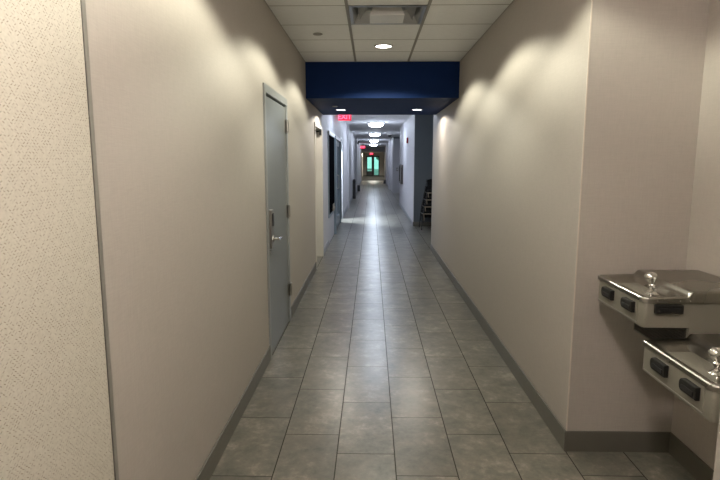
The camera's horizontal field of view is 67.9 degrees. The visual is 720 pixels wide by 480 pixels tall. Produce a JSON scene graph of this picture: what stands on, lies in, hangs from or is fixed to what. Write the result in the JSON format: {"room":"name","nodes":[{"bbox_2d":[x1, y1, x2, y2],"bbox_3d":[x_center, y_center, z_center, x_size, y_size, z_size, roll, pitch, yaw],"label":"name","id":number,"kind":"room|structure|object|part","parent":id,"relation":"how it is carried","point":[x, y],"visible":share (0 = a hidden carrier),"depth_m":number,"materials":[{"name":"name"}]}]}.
{"room":"school corridor","nodes":[
{"label":"school corridor","id":0,"kind":"room"},
{"bbox_2d":[0,0,361,479],"bbox_3d":[-0.495,-2.889,19.553,0.250,3.100,47.500,0,8,1],"label":"wall","id":1,"kind":"structure","parent":0,"point":[177,88],"depth_m":1.83,"materials":[{"name":"beige paint"}]},
{"bbox_2d":[80,0,118,479],"bbox_3d":[-0.766,-0.045,1.549,0.023,2.700,0.022,0,8,1],"label":"trim","id":2,"kind":"structure","parent":1,"relation":"attached to","point":[82,2],"depth_m":1.55,"materials":[{"name":"metal"}]},
{"bbox_2d":[195,262,316,479],"bbox_3d":[-0.689,0.799,4.697,0.010,0.115,5.964,0,8,1],"label":"baseboard","id":3,"kind":"structure","parent":1,"relation":"attached to","point":[218,449],"depth_m":3.16,"materials":[{"name":"plastic"}]},
{"bbox_2d":[262,83,291,358],"bbox_3d":[-0.718,-0.179,4.543,0.213,2.095,1.060,0,8,1],"label":"door","id":4,"kind":"structure","parent":1,"relation":"in","point":[275,119],"depth_m":4.47,"materials":[{"name":"grey paint"}]},
{"bbox_3d":[-0.689,-0.088,4.144,0.028,0.300,0.095,0,8,1],"label":"lock plate","id":5,"kind":"part","parent":4,"relation":"part of","materials":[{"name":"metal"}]},
{"bbox_3d":[-0.647,-0.018,4.220,0.057,0.048,0.175,0,8,1],"label":"lever","id":6,"kind":"part","parent":4,"relation":"part of","materials":[{"name":"silver metal"}]},
{"bbox_2d":[314,122,323,261],"bbox_3d":[-0.733,-0.683,8.064,0.252,2.070,1.120,0,8,1],"label":"door","id":7,"kind":"structure","parent":1,"relation":"in","point":[318,138],"depth_m":8.53,"materials":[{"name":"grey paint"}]},
{"bbox_2d":[327,130,340,242],"bbox_3d":[-0.588,-1.202,11.563,0.190,2.080,3.700,0,8,1],"label":"door","id":8,"kind":"structure","parent":1,"relation":"in","point":[334,142],"depth_m":11.09,"materials":[{"name":"blue paint"}]},
{"bbox_3d":[-0.637,-0.260,10.590,0.140,0.500,1.500,0,8,1],"label":"sill panel","id":9,"kind":"part","parent":8,"relation":"part of","materials":[{"name":"paint"}]},
{"bbox_2d":[329,135,334,213],"bbox_3d":[-0.573,-1.284,10.469,0.046,1.460,1.440,0,8,1],"label":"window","id":10,"kind":"structure","parent":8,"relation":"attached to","point":[331,137],"depth_m":10.39,"materials":[{"name":"glass"}]},
{"bbox_3d":[-0.596,-2.196,11.417,0.175,0.070,3.700,0,8,1],"label":"head trim","id":11,"kind":"part","parent":8,"relation":"part of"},
{"bbox_3d":[-0.543,-1.419,12.824,0.010,1.625,0.772,0,8,1],"label":"glass","id":12,"kind":"part","parent":8,"relation":"part of","materials":[{"name":"grey glass"}]},
{"bbox_2d":[340,136,342,218],"bbox_3d":[-0.612,-1.577,13.884,0.262,2.150,0.900,0,8,1],"label":"trim","id":13,"kind":"structure","parent":1,"relation":"attached to","point":[340,136],"depth_m":14.31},
{"bbox_2d":[324,180,361,253],"bbox_3d":[-0.231,-2.321,26.010,0.010,0.100,34.878,0,8,1],"label":"baseboard","id":14,"kind":"structure","parent":1,"relation":"attached to","point":[327,243],"depth_m":14.99,"materials":[{"name":"grey rubber"}]},
{"bbox_2d":[347,125,348,207],"bbox_3d":[-0.386,-2.412,17.674,0.050,2.700,0.450,0,8,1],"label":"pilaster","id":15,"kind":"object","parent":1,"relation":"attached to","point":[348,125],"visible":0.86,"depth_m":17.45,"materials":[{"name":"paint"}]},
{"bbox_2d":[355,137,356,192],"bbox_3d":[-0.182,-3.703,26.478,0.080,2.700,0.450,0,8,1],"label":"pilaster","id":16,"kind":"object","parent":1,"relation":"attached to","point":[356,137],"visible":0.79,"depth_m":26.23,"materials":[{"name":"paint"}]},
{"bbox_2d":[363,153,383,174],"bbox_3d":[1.501,-8.736,59.393,2.310,3.100,0.100,0,8,1],"label":"wall","id":17,"kind":"structure","parent":0,"point":[381,155],"depth_m":59.35,"materials":[{"name":"grey paint"}]},
{"bbox_2d":[366,156,378,174],"bbox_3d":[1.436,-8.259,59.454,1.440,2.140,0.120,0,8,1],"label":"door","id":18,"kind":"structure","parent":17,"relation":"in","point":[372,171],"depth_m":59.45,"materials":[{"name":"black glass"}]},
{"bbox_2d":[362,147,384,151],"bbox_3d":[1.068,-6.354,43.162,2.480,3.100,0.320,0,8,1],"label":"wall","id":19,"kind":"structure","parent":0,"point":[367,149],"depth_m":42.88,"materials":[{"name":"grey paint"}]},
{"bbox_2d":[345,115,409,146],"bbox_3d":[1.412,-4.966,25.727,3.290,0.023,34.600,0,8,1],"label":"ceiling","id":20,"kind":"structure","parent":0,"point":[359,125],"depth_m":18.61,"materials":[{"name":"tile"}]},
{"bbox_2d":[338,115,350,120],"bbox_3d":[-0.348,-2.871,12.324,0.308,0.238,0.060,0,8,1],"label":"exit sign","id":21,"kind":"object","parent":20,"relation":"hanging from","point":[340,117],"visible":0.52,"depth_m":12.32,"materials":[{"name":"red plastic"}]},
{"bbox_2d":[369,132,380,135],"bbox_3d":[0.606,-4.336,21.996,0.480,0.147,0.480,0,8,1],"label":"ceiling light","id":22,"kind":"object","parent":20,"relation":"attached to","point":[372,133],"visible":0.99,"depth_m":21.82,"materials":[{"name":"plastic"}]},
{"bbox_2d":[368,122,383,126],"bbox_3d":[0.479,-3.465,16.061,0.480,0.147,0.480,0,8,1],"label":"ceiling light","id":23,"kind":"object","parent":20,"relation":"attached to","point":[372,124],"visible":0.98,"depth_m":15.89,"materials":[{"name":"plastic"}]},
{"bbox_2d":[305,61,459,114],"bbox_3d":[0.289,-2.271,7.485,1.830,0.820,2.320,0,8,1],"label":"soffit","id":24,"kind":"structure","parent":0,"point":[359,88],"depth_m":6.38,"materials":[{"name":"blue paint"}]},
{"bbox_2d":[264,0,513,61],"bbox_3d":[0.427,-1.351,1.097,2.380,0.024,10.580,0,8,1],"label":"ceiling","id":25,"kind":"structure","parent":0,"point":[448,30],"depth_m":4.83,"materials":[{"name":"tile"}]},
{"bbox_2d":[374,44,392,48],"bbox_3d":[0.241,-1.982,5.476,0.192,0.008,0.192,0,8,1],"label":"recessed light","id":26,"kind":"object","parent":25,"relation":"in","point":[381,46],"visible":1,"depth_m":5.47,"materials":[{"name":"grey plastic"}]},
{"bbox_2d":[349,5,426,24],"bbox_3d":[0.216,-1.872,4.324,0.594,0.172,0.550,0,8,1],"label":"ceiling vent","id":27,"kind":"object","parent":25,"relation":"in","point":[386,14],"visible":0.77,"depth_m":4.33,"materials":[{"name":"metal"}]},
{"bbox_2d":[384,138,399,192],"bbox_3d":[2.567,-5.080,34.481,1.550,3.100,17.200,0,8,1],"label":"wall","id":28,"kind":"structure","parent":0,"point":[395,143],"depth_m":26.13,"materials":[{"name":"paint"}]},
{"bbox_2d":[386,143,387,184],"bbox_3d":[1.770,-5.008,35.368,0.080,2.700,0.500,0,8,1],"label":"pilaster","id":29,"kind":"object","parent":28,"relation":"attached to","point":[386,143],"visible":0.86,"depth_m":35.07,"materials":[{"name":"paint"}]},
{"bbox_2d":[388,140,390,189],"bbox_3d":[1.632,-4.137,29.433,0.100,2.700,0.500,0,8,1],"label":"pilaster","id":30,"kind":"object","parent":28,"relation":"attached to","point":[389,180],"visible":0.86,"depth_m":29.21,"materials":[{"name":"paint"}]},
{"bbox_2d":[399,115,414,221],"bbox_3d":[2.139,-2.334,15.766,1.600,3.100,6.440,0,8,1],"label":"wall","id":31,"kind":"structure","parent":0,"point":[407,150],"depth_m":14.49,"materials":[{"name":"paint"}]},
{"bbox_2d":[399,165,402,183],"bbox_3d":[1.336,-2.146,17.449,0.075,0.600,1.100,0,8,1],"label":"notice board","id":32,"kind":"object","parent":31,"relation":"attached to","point":[400,166],"visible":0.9,"depth_m":16.95,"materials":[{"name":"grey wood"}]},
{"bbox_2d":[399,202,412,225],"bbox_3d":[1.334,-0.851,15.996,0.010,0.100,6.450,0,8,1],"label":"baseboard","id":33,"kind":"structure","parent":31,"relation":"attached to","point":[402,208],"depth_m":15.06,"materials":[{"name":"grey rubber"}]},
{"bbox_2d":[414,115,432,221],"bbox_3d":[2.078,-1.874,12.630,1.588,3.100,0.100,0,8,1],"label":"wall","id":34,"kind":"structure","parent":0,"point":[423,161],"depth_m":12.58,"materials":[{"name":"paint"}]},
{"bbox_2d":[413,222,430,225],"bbox_3d":[2.021,-0.382,12.795,1.500,0.100,0.010,0,8,1],"label":"baseboard","id":35,"kind":"structure","parent":34,"relation":"attached to","point":[414,223],"depth_m":12.80,"materials":[{"name":"plastic"}]},
{"bbox_2d":[210,175,695,479],"bbox_3d":[0.596,-2.510,27.976,6.400,0.104,64.100,0,8,1],"label":"floor","id":36,"kind":"structure","parent":0,"point":[381,369],"depth_m":3.58,"materials":[{"name":"tile"}]},
{"bbox_2d":[352,179,355,198],"bbox_3d":[-0.241,-2.121,22.238,0.130,0.800,0.350,0,8,1],"label":"waste bin","id":37,"kind":"object","parent":36,"relation":"on","point":[354,180],"visible":0.99,"depth_m":22.08,"materials":[{"name":"black plastic"}]},
{"bbox_2d":[419,200,431,229],"bbox_3d":[1.666,-0.594,12.284,0.581,0.672,0.570,0,8,1],"label":"chair","id":38,"kind":"object","parent":36,"relation":"on","point":[428,213],"visible":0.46,"depth_m":12.07,"materials":[{"name":"black fabric"}]},
{"bbox_2d":[420,193,431,222],"bbox_3d":[1.702,-0.753,12.306,0.581,0.672,0.570,0,8,1],"label":"chair","id":39,"kind":"object","parent":38,"relation":"on","point":[428,207],"visible":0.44,"depth_m":12.09,"materials":[{"name":"black fabric"}]},
{"bbox_2d":[422,185,431,210],"bbox_3d":[1.738,-0.913,12.327,0.581,0.672,0.570,0,8,1],"label":"chair","id":40,"kind":"object","parent":39,"relation":"on","point":[428,200],"visible":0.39,"depth_m":12.12,"materials":[{"name":"black fabric"}]},
{"bbox_2d":[425,179,431,203],"bbox_3d":[1.773,-1.073,12.348,0.581,0.672,0.570,0,8,1],"label":"chair","id":41,"kind":"object","parent":40,"relation":"on","point":[429,181],"visible":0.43,"depth_m":12.44,"materials":[{"name":"black fabric"}]},
{"bbox_3d":[1.778,-1.341,12.546,0.400,0.200,0.100,0,8,1],"label":"backrest","id":42,"kind":"part","parent":41,"relation":"part of","materials":[{"name":"black fabric"}]},
{"bbox_2d":[431,0,719,479],"bbox_3d":[1.875,-0.394,2.550,1.560,3.100,13.240,0,8,1],"label":"wall","id":43,"kind":"structure","parent":0,"point":[507,163],"depth_m":2.82,"materials":[{"name":"beige paint"}]},
{"bbox_2d":[430,244,566,450],"bbox_3d":[1.161,0.595,6.088,0.010,0.115,6.560,0,8,1],"label":"baseboard","id":44,"kind":"structure","parent":43,"relation":"attached to","point":[554,425],"depth_m":3.81,"materials":[{"name":"plastic"}]},
{"bbox_2d":[566,0,592,430],"bbox_3d":[1.098,-0.266,2.658,0.006,2.585,0.006,0,8,1],"label":"trim","id":45,"kind":"structure","parent":43,"relation":"attached to","point":[591,0],"depth_m":2.67,"materials":[{"name":"beige paint"}]},
{"bbox_2d":[566,431,671,452],"bbox_3d":[1.372,1.071,2.842,0.550,0.115,0.010,0,8,1],"label":"baseboard","id":46,"kind":"structure","parent":43,"relation":"attached to","point":[576,441],"depth_m":2.84,"materials":[{"name":"plastic"}]},
{"bbox_2d":[671,0,719,469],"bbox_3d":[2.139,-0.319,2.038,1.010,3.100,1.165,0,8,1],"label":"wall","id":47,"kind":"structure","parent":0,"point":[695,431],"depth_m":2.53,"materials":[{"name":"beige paint"}]},
{"bbox_2d":[598,270,719,338],"bbox_3d":[1.389,0.304,2.401,0.494,0.354,0.472,0,8,1],"label":"fountain","id":48,"kind":"object","parent":47,"relation":"attached to","point":[661,304],"visible":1,"depth_m":2.26,"materials":[{"name":"silver metal"}]},
{"bbox_3d":[1.166,0.271,2.424,0.008,0.098,0.380,0,8,1],"label":"panel","id":49,"kind":"part","parent":48,"relation":"part of","materials":[{"name":"metal"}]},
{"bbox_3d":[1.349,0.394,2.422,0.006,0.152,0.420,0,8,1],"label":"louvre panel","id":50,"kind":"part","parent":48,"relation":"part of","materials":[{"name":"paint"}]},
{"bbox_2d":[642,334,719,422],"bbox_3d":[1.379,0.467,1.950,0.494,0.202,0.486,0,8,1],"label":"fountain","id":51,"kind":"object","parent":47,"relation":"attached to","point":[689,367],"visible":1,"depth_m":1.97,"materials":[{"name":"silver metal"}]},
{"bbox_3d":[1.156,0.508,1.984,0.008,0.098,0.394,0,8,1],"label":"panel","id":52,"kind":"part","parent":51,"relation":"part of","materials":[{"name":"metal"}]},
{"bbox_2d":[669,433,713,479],"bbox_3d":[1.629,1.157,2.260,0.010,0.115,1.155,0,8,1],"label":"baseboard","id":53,"kind":"structure","parent":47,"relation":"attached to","point":[678,450],"depth_m":2.65,"materials":[{"name":"plastic"}]},
{"label":"outside","id":54,"kind":"structure","parent":0,"visible":0},
{"bbox_2d":[367,169,377,174],"bbox_3d":[1.808,-10.747,84.364,60.000,0.130,49.900,0,8,1],"label":"ground","id":55,"kind":"structure","parent":54,"point":[375,170],"depth_m":93.08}
]}

